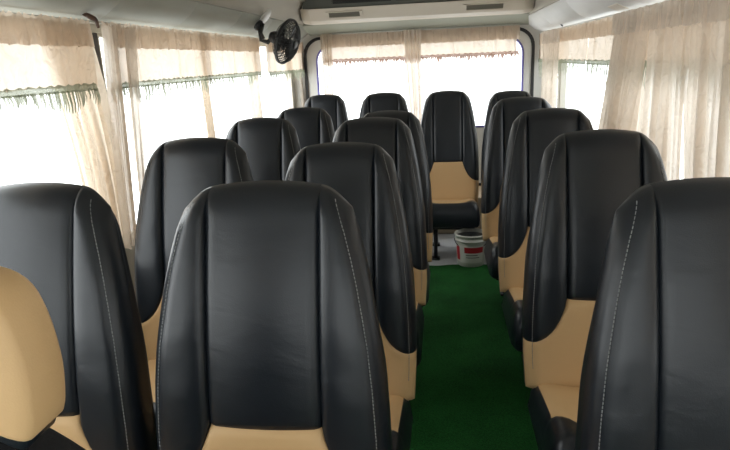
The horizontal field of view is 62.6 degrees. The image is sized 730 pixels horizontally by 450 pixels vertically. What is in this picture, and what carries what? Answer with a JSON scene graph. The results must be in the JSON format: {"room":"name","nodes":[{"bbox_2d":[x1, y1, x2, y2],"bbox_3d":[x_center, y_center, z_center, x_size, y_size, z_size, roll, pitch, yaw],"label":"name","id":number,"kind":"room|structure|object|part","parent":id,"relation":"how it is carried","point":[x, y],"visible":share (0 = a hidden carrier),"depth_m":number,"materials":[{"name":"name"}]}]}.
{"room":"vehicle interior","nodes":[
{"label":"vehicle interior","id":0,"kind":"room"},
{"bbox_2d":[90,23,296,295],"bbox_3d":[-0.987,-0.002,2.331,0.050,1.620,6.210,-1,15,8],"label":"wall","id":1,"kind":"structure","parent":0,"point":[130,253],"depth_m":2.44,"materials":[{"name":"white plastic"}]},
{"bbox_2d":[82,13,99,27],"bbox_3d":[-0.916,-0.689,2.019,0.030,0.051,0.059,3,16,21],"label":"clip","id":2,"kind":"object","parent":1,"relation":"attached to","point":[87,15],"visible":0.99,"depth_m":2.00,"materials":[{"name":"brown"}]},
{"bbox_2d":[92,33,104,82],"bbox_3d":[-0.976,-0.307,2.265,0.016,0.800,0.080,-1,15,8],"label":"trim","id":3,"kind":"structure","parent":1,"relation":"attached to","point":[95,37],"depth_m":2.20,"materials":[{"name":"black rubber"}]},
{"bbox_2d":[0,11,266,39],"bbox_3d":[-0.861,-0.866,2.664,0.009,0.009,4.940,-1,15,8],"label":"curtain rod","id":4,"kind":"object","parent":1,"relation":"attached to","point":[90,21],"visible":0.18,"depth_m":2.09,"materials":[{"name":"white metal"}]},
{"bbox_2d":[0,10,100,115],"bbox_3d":[-1.019,-0.312,1.208,0.025,0.295,1.717,-1,15,8],"label":"valance curtain","id":5,"kind":"object","parent":4,"relation":"hanging from","point":[40,55],"visible":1,"depth_m":1.78,"materials":[{"name":"fabric"}]},
{"bbox_3d":[-1.023,-0.345,1.204,0.018,0.203,1.709,-1,15,8],"label":"sheer panel","id":6,"kind":"part","parent":5,"relation":"part of","materials":[{"name":"fabric"}]},
{"bbox_2d":[59,47,121,234],"bbox_3d":[-0.934,-0.265,2.021,0.046,0.786,0.349,-1,15,8],"label":"window curtain","id":7,"kind":"object","parent":4,"relation":"hanging from","point":[89,130],"visible":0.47,"depth_m":2.06,"materials":[{"name":"fabric"}]},
{"bbox_2d":[101,24,135,248],"bbox_3d":[-0.874,-0.306,2.149,0.024,0.791,0.156,-1,15,8],"label":"window curtain","id":8,"kind":"object","parent":4,"relation":"hanging from","point":[122,166],"visible":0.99,"depth_m":2.14,"materials":[{"name":"fabric"}]},
{"bbox_2d":[123,26,145,196],"bbox_3d":[-0.857,-0.313,2.290,0.013,0.853,0.164,-1,15,8],"label":"window curtain","id":9,"kind":"object","parent":4,"relation":"hanging from","point":[129,33],"visible":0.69,"depth_m":2.26,"materials":[{"name":"fabric"}]},
{"bbox_2d":[101,21,262,102],"bbox_3d":[-0.786,-0.810,2.989,0.027,0.296,1.878,0,15,8],"label":"valance curtain","id":10,"kind":"object","parent":4,"relation":"hanging from","point":[167,56],"visible":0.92,"depth_m":2.74,"materials":[{"name":"fabric"}]},
{"bbox_3d":[-0.791,-0.843,2.989,0.017,0.207,1.863,-1,15,8],"label":"sheer panel","id":11,"kind":"part","parent":10,"relation":"part of","materials":[{"name":"fabric"}]},
{"bbox_2d":[201,82,215,137],"bbox_3d":[-0.799,-0.560,3.063,0.040,0.791,0.134,-1,15,8],"label":"window curtain","id":12,"kind":"object","parent":4,"relation":"hanging from","point":[206,96],"visible":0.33,"depth_m":3.05,"materials":[{"name":"fabric"}]},
{"bbox_2d":[252,75,262,117],"bbox_3d":[-0.696,-0.785,3.870,0.034,0.791,0.158,-1,15,8],"label":"window curtain","id":13,"kind":"object","parent":4,"relation":"hanging from","point":[256,87],"visible":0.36,"depth_m":3.86,"materials":[{"name":"fabric"}]},
{"bbox_2d":[265,42,304,84],"bbox_3d":[-0.587,-1.238,4.533,0.024,0.305,1.080,-1,15,8],"label":"valance curtain","id":14,"kind":"object","parent":4,"relation":"hanging from","point":[296,64],"visible":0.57,"depth_m":4.44,"materials":[{"name":"fabric"}]},
{"bbox_3d":[-0.591,-1.270,4.528,0.018,0.215,1.074,-1,15,8],"label":"sheer panel","id":15,"kind":"part","parent":14,"relation":"part of","materials":[{"name":"fabric"}]},
{"bbox_2d":[285,74,292,108],"bbox_3d":[-0.588,-1.019,4.684,0.025,0.801,0.176,-1,15,8],"label":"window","id":16,"kind":"structure","parent":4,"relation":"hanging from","point":[289,97],"depth_m":4.64,"materials":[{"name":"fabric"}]},
{"bbox_2d":[299,72,304,106],"bbox_3d":[-0.537,-1.130,5.082,0.037,0.801,0.076,-1,15,8],"label":"window curtain","id":17,"kind":"object","parent":4,"relation":"hanging from","point":[301,79],"visible":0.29,"depth_m":5.09,"materials":[{"name":"fabric"}]},
{"bbox_2d":[0,0,307,39],"bbox_3d":[-0.932,-0.773,2.097,0.236,0.117,6.205,-1,15,8],"label":"trim","id":18,"kind":"structure","parent":1,"relation":"attached to","point":[191,15],"depth_m":2.43,"materials":[{"name":"white plastic"}]},
{"bbox_2d":[97,33,255,117],"bbox_3d":[-0.875,-0.571,3.214,0.040,0.800,1.870,-1,15,8],"label":"window","id":19,"kind":"structure","parent":1,"relation":"in","point":[99,35],"depth_m":4.07,"materials":[{"name":"clear glass"}]},
{"bbox_2d":[254,9,300,63],"bbox_3d":[-0.525,-1.120,3.565,0.274,0.323,0.266,-1,15,8],"label":"wall fan","id":20,"kind":"object","parent":1,"relation":"attached to","point":[278,38],"visible":1,"depth_m":3.55,"materials":[{"name":"black plastic"}]},
{"bbox_3d":[-0.591,-1.137,3.594,0.097,0.110,0.038,-1,15,8],"label":"arm","id":21,"kind":"part","parent":20,"relation":"part of","materials":[{"name":"black plastic"}]},
{"bbox_3d":[-0.599,-1.254,3.610,0.070,0.082,0.100,-1,15,8],"label":"mounting plate","id":22,"kind":"part","parent":20,"relation":"part of","materials":[{"name":"white metal"}]},
{"bbox_3d":[-0.476,-1.065,3.514,0.015,0.075,0.092,4,17,24],"label":"blade","id":23,"kind":"part","parent":20,"relation":"part of","materials":[{"name":"black plastic"}]},
{"bbox_2d":[193,0,558,24],"bbox_3d":[0.037,-0.944,1.923,1.750,0.249,6.190,-1,15,8],"label":"ceiling","id":24,"kind":"structure","parent":0,"point":[283,10],"depth_m":3.78,"materials":[{"name":"white plastic"}]},
{"bbox_2d":[300,0,534,24],"bbox_3d":[0.366,-1.643,4.419,1.705,0.240,0.215,-1,15,8],"label":"air conditioner","id":25,"kind":"object","parent":24,"relation":"attached to","point":[313,12],"visible":1,"depth_m":4.38,"materials":[{"name":"white plastic"}]},
{"bbox_2d":[326,10,362,18],"bbox_3d":[-0.153,-1.555,4.432,0.270,0.047,0.040,-1,15,8],"label":"vent","id":26,"kind":"object","parent":25,"relation":"attached to","point":[330,14],"depth_m":4.43,"materials":[{"name":"grey"}]},
{"bbox_2d":[331,0,396,3],"bbox_3d":[0.205,-1.662,4.344,0.915,0.070,0.018,-1,15,8],"label":"grille","id":27,"kind":"object","parent":25,"relation":"attached to","point":[332,1],"depth_m":4.38,"materials":[{"name":"black plastic"}]},
{"bbox_3d":[0.356,-1.662,4.339,1.655,0.111,0.013,-1,15,8],"label":"panel","id":28,"kind":"part","parent":25,"relation":"part of","materials":[{"name":"grey plastic"}]},
{"bbox_2d":[463,2,506,10],"bbox_3d":[0.858,-1.564,4.298,0.300,0.047,0.040,-1,15,8],"label":"vent","id":29,"kind":"object","parent":25,"relation":"attached to","point":[467,6],"depth_m":4.30,"materials":[{"name":"grey plastic"}]},
{"bbox_2d":[294,24,541,182],"bbox_3d":[0.452,-0.985,5.092,2.195,1.930,0.050,-1,15,8],"label":"wall","id":30,"kind":"structure","parent":0,"point":[314,48],"depth_m":5.02,"materials":[{"name":"white"}]},
{"bbox_2d":[302,12,529,35],"bbox_3d":[0.404,-1.682,4.688,1.800,0.290,0.360,-1,15,8],"label":"trim","id":31,"kind":"structure","parent":30,"relation":"attached to","point":[522,19],"depth_m":4.69,"materials":[{"name":"grey plastic"}]},
{"bbox_2d":[303,27,534,185],"bbox_3d":[0.443,-0.954,5.065,1.895,1.285,0.020,-1,15,8],"label":"trim","id":32,"kind":"structure","parent":30,"relation":"attached to","point":[527,32],"depth_m":4.90,"materials":[{"name":"black rubber"}]},
{"bbox_2d":[316,39,523,127],"bbox_3d":[0.446,-1.167,5.025,1.713,0.723,0.043,-1,15,8],"label":"window","id":33,"kind":"structure","parent":30,"relation":"in","point":[518,41],"depth_m":4.91,"materials":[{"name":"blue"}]},
{"bbox_2d":[321,24,518,34],"bbox_3d":[0.426,-1.575,4.841,1.600,0.009,0.009,-1,15,8],"label":"curtain rod","id":34,"kind":"object","parent":30,"relation":"attached to","point":[510,24],"visible":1,"depth_m":4.82,"materials":[{"name":"white metal"}]},
{"bbox_2d":[320,33,333,94],"bbox_3d":[-0.303,-1.154,5.033,0.100,0.864,0.026,1,16,12],"label":"window curtain","id":35,"kind":"object","parent":34,"relation":"hanging from","point":[325,40],"visible":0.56,"depth_m":4.98,"materials":[{"name":"fabric"}]},
{"bbox_2d":[403,29,421,123],"bbox_3d":[0.398,-1.160,4.938,0.144,0.864,0.039,1,16,11],"label":"window curtain","id":36,"kind":"object","parent":34,"relation":"hanging from","point":[412,38],"visible":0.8,"depth_m":4.90,"materials":[{"name":"fabric"}]},
{"bbox_2d":[332,24,519,66],"bbox_3d":[0.438,-1.454,4.881,1.599,0.267,0.026,-1,15,8],"label":"valance curtain","id":37,"kind":"object","parent":34,"relation":"hanging from","point":[475,42],"visible":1,"depth_m":4.86,"materials":[{"name":"fabric"}]},
{"bbox_2d":[433,186,481,233],"bbox_3d":[0.480,-0.132,5.060,2.005,0.300,0.460,-1,15,8],"label":"trim","id":38,"kind":"structure","parent":30,"relation":"attached to","point":[445,231],"depth_m":4.84,"materials":[{"name":"beige"}]},
{"bbox_2d":[428,234,486,265],"bbox_3d":[0.109,0.804,2.388,2.195,0.060,6.260,-1,15,8],"label":"floor","id":39,"kind":"structure","parent":0,"point":[447,252],"depth_m":4.42,"materials":[{"name":"grey metal"}]},
{"bbox_2d":[304,94,347,131],"bbox_3d":[-0.319,-0.373,4.473,0.433,1.144,0.673,-1,15,8],"label":"seat","id":40,"kind":"object","parent":39,"relation":"on","point":[334,105],"visible":0.24,"depth_m":4.53,"materials":[{"name":"black leather"},{"name":"tan leather"}]},
{"bbox_3d":[-0.309,-0.729,4.568,0.201,0.510,0.182,-1,15,8],"label":"panel","id":41,"kind":"part","parent":40,"relation":"part of","materials":[{"name":"black leather"}]},
{"bbox_2d":[359,92,408,117],"bbox_3d":[0.133,-0.367,4.374,0.453,1.144,0.673,-1,15,8],"label":"seat","id":42,"kind":"object","parent":39,"relation":"on","point":[383,101],"visible":0.19,"depth_m":4.44,"materials":[{"name":"black leather"}]},
{"bbox_3d":[0.142,-0.722,4.469,0.210,0.510,0.182,-1,15,8],"label":"panel","id":43,"kind":"part","parent":42,"relation":"part of","materials":[{"name":"black leather"}]},
{"bbox_2d":[421,90,479,259],"bbox_3d":[0.604,-0.379,4.351,0.458,1.138,0.673,-1,15,8],"label":"seat","id":44,"kind":"object","parent":39,"relation":"on","point":[448,126],"visible":0.82,"depth_m":4.41,"materials":[{"name":"black leather"},{"name":"tan leather"}]},
{"bbox_3d":[0.499,0.133,4.232,0.056,0.224,0.060,-1,15,8],"label":"leg","id":45,"kind":"part","parent":44,"relation":"part of","materials":[{"name":"black paint"}]},
{"bbox_3d":[0.606,-0.032,4.345,0.353,0.024,0.390,-1,15,8],"label":"seat frame","id":46,"kind":"part","parent":44,"relation":"part of","materials":[{"name":"black paint"}]},
{"bbox_3d":[0.613,-0.733,4.447,0.212,0.508,0.182,-1,15,8],"label":"panel","id":47,"kind":"part","parent":44,"relation":"part of","materials":[{"name":"black leather"}]},
{"bbox_3d":[0.623,-0.588,4.509,0.458,0.820,0.254,-1,15,8],"label":"backrest","id":48,"kind":"part","parent":44,"relation":"part of","materials":[{"name":"black leather"}]},
{"bbox_3d":[0.602,-0.168,4.321,0.378,0.066,0.383,-1,15,8],"label":"cushion panel","id":49,"kind":"part","parent":44,"relation":"part of","materials":[{"name":"brown leather"}]},
{"bbox_3d":[0.620,-0.315,4.473,0.456,0.312,0.080,-1,15,8],"label":"lumbar panel","id":50,"kind":"part","parent":44,"relation":"part of","materials":[{"name":"brown leather"}]},
{"bbox_2d":[432,200,479,227],"bbox_3d":[0.600,-0.120,4.305,0.425,0.169,0.445,-1,15,8],"label":"cushion","id":51,"kind":"object","parent":44,"relation":"on","point":[446,213],"depth_m":4.10,"materials":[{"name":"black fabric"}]},
{"bbox_2d":[454,228,485,266],"bbox_3d":[0.719,0.155,4.073,0.226,0.218,0.220,-1,15,8],"label":"bucket","id":52,"kind":"object","parent":39,"relation":"on","point":[470,245],"visible":0.84,"depth_m":4.00,"materials":[{"name":"grey plastic"}]},
{"bbox_2d":[409,264,538,449],"bbox_3d":[0.046,0.927,1.806,1.940,0.013,4.868,-1,15,8],"label":"carpet","id":53,"kind":"object","parent":39,"relation":"on","point":[471,392],"visible":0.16,"depth_m":2.67,"materials":[{"name":"green carpet fabric"}]},
{"bbox_2d":[0,266,85,449],"bbox_3d":[-0.450,0.663,0.597,0.442,1.178,0.515,-1,15,8],"label":"seat","id":54,"kind":"object","parent":53,"relation":"on","point":[32,377],"visible":1,"depth_m":0.62,"materials":[{"name":"beige leather"},{"name":"black plastic"}]},
{"bbox_3d":[-0.429,0.514,0.765,0.442,0.590,0.110,-1,15,8],"label":"backrest","id":55,"kind":"part","parent":54,"relation":"part of","materials":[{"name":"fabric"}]},
{"bbox_2d":[0,182,157,449],"bbox_3d":[-0.770,0.518,1.275,0.507,1.127,0.673,-1,15,8],"label":"seat","id":56,"kind":"object","parent":53,"relation":"on","point":[65,239],"visible":0.84,"depth_m":1.33,"materials":[{"name":"black leather"},{"name":"beige leather"}]},
{"bbox_3d":[-0.760,0.167,1.371,0.235,0.503,0.182,-1,15,8],"label":"panel","id":57,"kind":"part","parent":56,"relation":"part of","materials":[{"name":"black leather"}]},
{"bbox_3d":[-0.753,0.582,1.396,0.505,0.309,0.080,-1,15,8],"label":"lumbar panel","id":58,"kind":"part","parent":56,"relation":"part of","materials":[{"name":"brown leather"}]},
{"bbox_3d":[-0.750,0.310,1.433,0.507,0.812,0.254,-1,15,8],"label":"backrest","id":59,"kind":"part","parent":56,"relation":"part of","materials":[{"name":"black leather"}]},
{"bbox_2d":[134,137,252,422],"bbox_3d":[-0.608,0.303,2.031,0.497,1.127,0.673,-1,15,8],"label":"seat","id":60,"kind":"object","parent":53,"relation":"on","point":[177,171],"visible":0.38,"depth_m":2.11,"materials":[{"name":"black leather"},{"name":"beige leather"}]},
{"bbox_3d":[-0.591,0.367,2.152,0.496,0.309,0.080,-1,15,8],"label":"lumbar panel","id":61,"kind":"part","parent":60,"relation":"part of","materials":[{"name":"brown leather"}]},
{"bbox_3d":[-0.610,0.512,2.000,0.410,0.066,0.383,-1,15,8],"label":"cushion panel","id":62,"kind":"part","parent":60,"relation":"part of","materials":[{"name":"brown leather"}]},
{"bbox_2d":[153,402,155,422],"bbox_3d":[-0.612,0.560,1.984,0.462,0.167,0.445,-1,15,8],"label":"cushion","id":63,"kind":"object","parent":60,"relation":"on","point":[153,402],"depth_m":1.78,"materials":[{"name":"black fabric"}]},
{"bbox_3d":[-0.589,0.096,2.189,0.497,0.812,0.254,-1,15,8],"label":"backrest","id":64,"kind":"part","parent":60,"relation":"part of","materials":[{"name":"black leather"}]},
{"bbox_3d":[-0.598,-0.047,2.127,0.230,0.503,0.182,-1,15,8],"label":"panel","id":65,"kind":"part","parent":60,"relation":"part of","materials":[{"name":"black leather"}]},
{"bbox_2d":[226,117,300,180],"bbox_3d":[-0.500,0.108,2.726,0.462,1.127,0.673,-1,15,8],"label":"seat","id":66,"kind":"object","parent":53,"relation":"on","point":[270,145],"visible":0.16,"depth_m":2.78,"materials":[{"name":"black leather"}]},
{"bbox_3d":[-0.491,-0.243,2.823,0.214,0.503,0.182,-1,15,8],"label":"panel","id":67,"kind":"part","parent":66,"relation":"part of","materials":[{"name":"black leather"}]},
{"bbox_2d":[155,180,391,449],"bbox_3d":[-0.224,0.519,1.188,0.529,1.124,0.673,-1,15,8],"label":"seat","id":68,"kind":"object","parent":53,"relation":"on","point":[269,337],"visible":1,"depth_m":1.25,"materials":[{"name":"black leather"},{"name":"beige leather"}]},
{"bbox_3d":[-0.214,0.169,1.285,0.245,0.501,0.182,-1,15,8],"label":"panel","id":69,"kind":"part","parent":68,"relation":"part of","materials":[{"name":"black leather"}]},
{"bbox_3d":[-0.207,0.582,1.310,0.527,0.308,0.080,-1,15,8],"label":"lumbar panel","id":70,"kind":"part","parent":68,"relation":"part of","materials":[{"name":"brown leather"}]},
{"bbox_2d":[277,107,334,148],"bbox_3d":[-0.359,-0.048,3.271,0.443,1.127,0.673,-1,15,8],"label":"seat","id":71,"kind":"object","parent":53,"relation":"on","point":[313,126],"visible":0.12,"depth_m":3.33,"materials":[{"name":"black leather"},{"name":"tan leather"}]},
{"bbox_3d":[-0.349,-0.399,3.368,0.205,0.503,0.182,-1,15,8],"label":"panel","id":72,"kind":"part","parent":71,"relation":"part of","materials":[{"name":"black leather"}]},
{"bbox_2d":[285,142,416,449],"bbox_3d":[-0.086,0.352,1.778,0.462,1.121,0.673,-1,15,8],"label":"seat","id":73,"kind":"object","parent":53,"relation":"on","point":[365,175],"visible":0.45,"depth_m":1.83,"materials":[{"name":"black leather"},{"name":"tan leather"}]},
{"bbox_3d":[-0.076,0.003,1.875,0.214,0.500,0.182,-1,15,8],"label":"panel","id":74,"kind":"part","parent":73,"relation":"part of","materials":[{"name":"black leather"}]},
{"bbox_3d":[-0.088,0.560,1.747,0.382,0.065,0.383,-1,15,8],"label":"cushion panel","id":75,"kind":"part","parent":73,"relation":"part of","materials":[{"name":"brown leather"}]},
{"bbox_3d":[-0.069,0.415,1.899,0.461,0.308,0.080,-1,15,8],"label":"lumbar panel","id":76,"kind":"part","parent":73,"relation":"part of","materials":[{"name":"brown leather"}]},
{"bbox_2d":[391,399,412,449],"bbox_3d":[-0.090,0.608,1.731,0.430,0.166,0.445,-1,15,8],"label":"cushion","id":77,"kind":"object","parent":73,"relation":"on","point":[401,412],"depth_m":1.73,"materials":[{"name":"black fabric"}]},
{"bbox_2d":[332,117,426,365],"bbox_3d":[0.022,0.146,2.501,0.462,1.127,0.673,-1,15,8],"label":"seat","id":78,"kind":"object","parent":53,"relation":"on","point":[393,135],"visible":0.33,"depth_m":2.56,"materials":[{"name":"black leather"},{"name":"tan leather"}]},
{"bbox_3d":[0.032,-0.205,2.598,0.214,0.503,0.182,-1,15,8],"label":"panel","id":79,"kind":"part","parent":78,"relation":"part of","materials":[{"name":"black leather"}]},
{"bbox_3d":[0.041,-0.062,2.660,0.462,0.812,0.254,-1,15,8],"label":"backrest","id":80,"kind":"part","parent":78,"relation":"part of","materials":[{"name":"black leather"}]},
{"bbox_3d":[0.039,0.209,2.623,0.461,0.309,0.080,-1,15,8],"label":"lumbar panel","id":81,"kind":"part","parent":78,"relation":"part of","materials":[{"name":"brown leather"}]},
{"bbox_2d":[416,303,423,365],"bbox_3d":[0.018,0.403,2.455,0.430,0.167,0.445,-1,15,8],"label":"cushion","id":82,"kind":"object","parent":78,"relation":"on","point":[419,312],"depth_m":2.37,"materials":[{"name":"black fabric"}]},
{"bbox_2d":[363,110,432,306],"bbox_3d":[0.117,-0.004,3.075,0.453,1.104,0.673,-1,15,8],"label":"seat","id":83,"kind":"object","parent":53,"relation":"on","point":[408,118],"visible":0.24,"depth_m":3.14,"materials":[{"name":"black leather"},{"name":"tan leather"}]},
{"bbox_3d":[0.127,-0.349,3.173,0.210,0.493,0.182,-1,15,8],"label":"panel","id":84,"kind":"part","parent":83,"relation":"part of","materials":[{"name":"black leather"}]},
{"bbox_3d":[0.136,-0.209,3.235,0.453,0.796,0.254,-1,15,8],"label":"backrest","id":85,"kind":"part","parent":83,"relation":"part of","materials":[{"name":"black leather"}]},
{"bbox_2d":[421,262,429,306],"bbox_3d":[0.113,0.248,3.027,0.421,0.164,0.445,-1,15,8],"label":"cushion","id":86,"kind":"object","parent":83,"relation":"on","point":[428,269],"depth_m":2.90,"materials":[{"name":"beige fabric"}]},
{"bbox_3d":[0.134,0.058,3.196,0.451,0.303,0.080,-1,15,8],"label":"lumbar panel","id":87,"kind":"part","parent":83,"relation":"part of","materials":[{"name":"brown leather"}]},
{"bbox_2d":[481,97,551,295],"bbox_3d":[0.888,-0.118,3.320,0.462,1.127,0.673,-1,15,8],"label":"seat","id":88,"kind":"object","parent":53,"relation":"on","point":[504,113],"visible":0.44,"depth_m":3.40,"materials":[{"name":"black leather"},{"name":"tan leather"}]},
{"bbox_3d":[0.904,-0.054,3.441,0.461,0.309,0.080,-1,15,8],"label":"lumbar panel","id":89,"kind":"part","parent":88,"relation":"part of","materials":[{"name":"brown leather"}]},
{"bbox_2d":[484,239,498,278],"bbox_3d":[0.884,0.139,3.273,0.430,0.167,0.445,-1,15,8],"label":"cushion","id":90,"kind":"object","parent":88,"relation":"on","point":[491,246],"depth_m":3.12,"materials":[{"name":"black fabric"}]},
{"bbox_3d":[0.886,0.091,3.289,0.382,0.066,0.383,-1,15,8],"label":"cushion panel","id":91,"kind":"part","parent":88,"relation":"part of","materials":[{"name":"brown leather"}]},
{"bbox_3d":[0.897,-0.469,3.416,0.214,0.503,0.182,-1,15,8],"label":"panel","id":92,"kind":"part","parent":88,"relation":"part of","materials":[{"name":"black leather"}]},
{"bbox_2d":[498,108,592,359],"bbox_3d":[0.818,0.096,2.551,0.467,1.127,0.673,-1,15,8],"label":"seat","id":93,"kind":"object","parent":53,"relation":"on","point":[532,131],"visible":0.42,"depth_m":2.63,"materials":[{"name":"black leather"},{"name":"tan leather"}]},
{"bbox_2d":[502,290,522,350],"bbox_3d":[0.814,0.353,2.505,0.435,0.167,0.445,-1,15,8],"label":"cushion","id":94,"kind":"object","parent":93,"relation":"on","point":[512,303],"depth_m":2.41,"materials":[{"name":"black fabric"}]},
{"bbox_3d":[0.835,0.159,2.673,0.466,0.309,0.080,-1,15,8],"label":"lumbar panel","id":95,"kind":"part","parent":93,"relation":"part of","materials":[{"name":"brown leather"}]},
{"bbox_3d":[0.816,0.305,2.521,0.386,0.066,0.383,-1,15,8],"label":"cushion panel","id":96,"kind":"part","parent":93,"relation":"part of","materials":[{"name":"brown leather"}]},
{"bbox_3d":[0.828,-0.255,2.648,0.217,0.503,0.182,-1,15,8],"label":"panel","id":97,"kind":"part","parent":93,"relation":"part of","materials":[{"name":"black leather"}]},
{"bbox_2d":[522,129,667,449],"bbox_3d":[0.725,0.318,1.757,0.472,1.127,0.673,-1,15,8],"label":"seat","id":98,"kind":"object","parent":53,"relation":"on","point":[584,176],"visible":0.54,"depth_m":1.84,"materials":[{"name":"black leather"},{"name":"tan leather"}]},
{"bbox_2d":[528,386,576,449],"bbox_3d":[0.721,0.575,1.710,0.439,0.167,0.445,-1,15,8],"label":"cushion","id":99,"kind":"object","parent":98,"relation":"on","point":[552,409],"depth_m":1.71,"materials":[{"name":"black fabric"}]},
{"bbox_3d":[0.742,0.381,1.878,0.471,0.309,0.080,-1,15,8],"label":"lumbar panel","id":100,"kind":"part","parent":98,"relation":"part of","materials":[{"name":"brown leather"}]},
{"bbox_3d":[0.723,0.527,1.727,0.390,0.066,0.383,-1,15,8],"label":"cushion panel","id":101,"kind":"part","parent":98,"relation":"part of","materials":[{"name":"brown leather"}]},
{"bbox_3d":[0.735,-0.033,1.854,0.219,0.503,0.182,-1,15,8],"label":"panel","id":102,"kind":"part","parent":98,"relation":"part of","materials":[{"name":"black leather"}]},
{"bbox_2d":[575,177,729,449],"bbox_3d":[0.642,0.528,1.005,0.492,1.127,0.673,-1,15,8],"label":"seat","id":103,"kind":"object","parent":53,"relation":"on","point":[655,373],"visible":1,"depth_m":1.08,"materials":[{"name":"black leather"}]},
{"bbox_3d":[0.661,0.320,1.164,0.492,0.812,0.254,-1,15,8],"label":"backrest","id":104,"kind":"part","parent":103,"relation":"part of","materials":[{"name":"black leather"}]},
{"bbox_3d":[0.652,0.177,1.102,0.228,0.503,0.182,-1,15,8],"label":"panel","id":105,"kind":"part","parent":103,"relation":"part of","materials":[{"name":"black leather"}]},
{"bbox_2d":[481,90,531,185],"bbox_3d":[1.039,-0.351,4.198,0.428,1.127,0.673,-1,15,8],"label":"seat","id":106,"kind":"object","parent":39,"relation":"on","point":[497,96],"visible":0.18,"depth_m":4.29,"materials":[{"name":"black leather"},{"name":"tan leather"}]},
{"bbox_3d":[1.049,-0.702,4.294,0.198,0.503,0.182,-1,15,8],"label":"panel","id":107,"kind":"part","parent":106,"relation":"part of","materials":[{"name":"black leather"}]},
{"bbox_2d":[557,16,612,107],"bbox_3d":[1.139,-0.022,2.049,0.050,1.620,6.210,-1,15,8],"label":"wall","id":108,"kind":"structure","parent":0,"point":[559,73],"depth_m":4.38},
{"bbox_2d":[559,63,566,107],"bbox_3d":[1.328,-0.758,3.529,0.040,0.800,1.720,-1,15,8],"label":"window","id":109,"kind":"structure","parent":108,"relation":"in","point":[563,77],"depth_m":4.34,"materials":[{"name":"clear glass"}]},
{"bbox_2d":[529,0,664,31],"bbox_3d":[1.005,-0.778,1.844,0.246,0.122,6.205,-1,15,8],"label":"trim","id":110,"kind":"structure","parent":108,"relation":"attached to","point":[564,12],"depth_m":3.24,"materials":[{"name":"white plastic"}]},
{"bbox_2d":[539,0,674,33],"bbox_3d":[1.083,-0.864,2.412,0.009,0.009,4.940,-1,15,8],"label":"curtain rod","id":111,"kind":"object","parent":108,"relation":"attached to","point":[669,0],"visible":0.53,"depth_m":3.12,"materials":[{"name":"white metal"}]},
{"bbox_2d":[541,28,559,107],"bbox_3d":[1.282,-0.995,4.172,0.046,0.695,0.653,-1,15,8],"label":"window curtain","id":112,"kind":"object","parent":111,"relation":"hanging from","point":[550,39],"visible":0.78,"depth_m":4.09,"materials":[{"name":"fabric"}]},
{"bbox_2d":[538,22,588,85],"bbox_3d":[1.295,-1.138,4.012,0.026,0.335,1.662,-1,15,8],"label":"valance curtain","id":113,"kind":"object","parent":111,"relation":"hanging from","point":[573,44],"visible":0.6,"depth_m":3.56,"materials":[{"name":"fabric"}]},
{"bbox_3d":[1.294,-1.196,4.000,0.022,0.191,1.655,-1,15,8],"label":"sheer panel","id":114,"kind":"part","parent":113,"relation":"part of","materials":[{"name":"fabric"}]},
{"bbox_2d":[585,17,648,89],"bbox_3d":[1.087,-0.690,2.411,0.026,0.335,1.689,-1,15,8],"label":"valance curtain","id":115,"kind":"object","parent":111,"relation":"hanging from","point":[599,32],"visible":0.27,"depth_m":2.93,"materials":[{"name":"fabric"}]},
{"bbox_3d":[1.086,-0.747,2.395,0.022,0.191,1.689,-1,15,8],"label":"sheer panel","id":116,"kind":"part","parent":115,"relation":"part of","materials":[{"name":"fabric"}]},
{"bbox_2d":[598,5,648,130],"bbox_3d":[1.068,-0.534,2.529,0.061,0.694,0.642,-1,15,8],"label":"window curtain","id":117,"kind":"object","parent":111,"relation":"hanging from","point":[621,101],"visible":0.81,"depth_m":2.39,"materials":[{"name":"fabric"}]},
{"bbox_2d":[636,67,645,131],"bbox_3d":[1.119,-0.519,2.501,0.037,0.676,0.417,-1,15,8],"label":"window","id":118,"kind":"structure","parent":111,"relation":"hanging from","point":[640,114],"depth_m":2.40,"materials":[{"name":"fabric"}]},
{"bbox_2d":[641,0,685,180],"bbox_3d":[1.003,-0.393,2.026,0.050,0.694,0.406,-1,15,8],"label":"window curtain","id":119,"kind":"object","parent":111,"relation":"hanging from","point":[662,118],"visible":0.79,"depth_m":1.97,"materials":[{"name":"fabric"}]},
{"bbox_2d":[683,0,729,178],"bbox_3d":[0.947,-0.274,1.600,0.047,0.695,0.588,-1,15,8],"label":"window curtain","id":120,"kind":"object","parent":111,"relation":"hanging from","point":[707,22],"visible":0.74,"depth_m":1.67,"materials":[{"name":"fabric"}]},
{"bbox_2d":[608,3,628,11],"bbox_3d":[1.089,-0.938,2.578,0.059,0.034,0.170,-1,15,8],"label":"cover plate","id":121,"kind":"object","parent":108,"relation":"attached to","point":[617,7],"visible":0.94,"depth_m":2.56,"materials":[{"name":"white plastic"}]}
]}

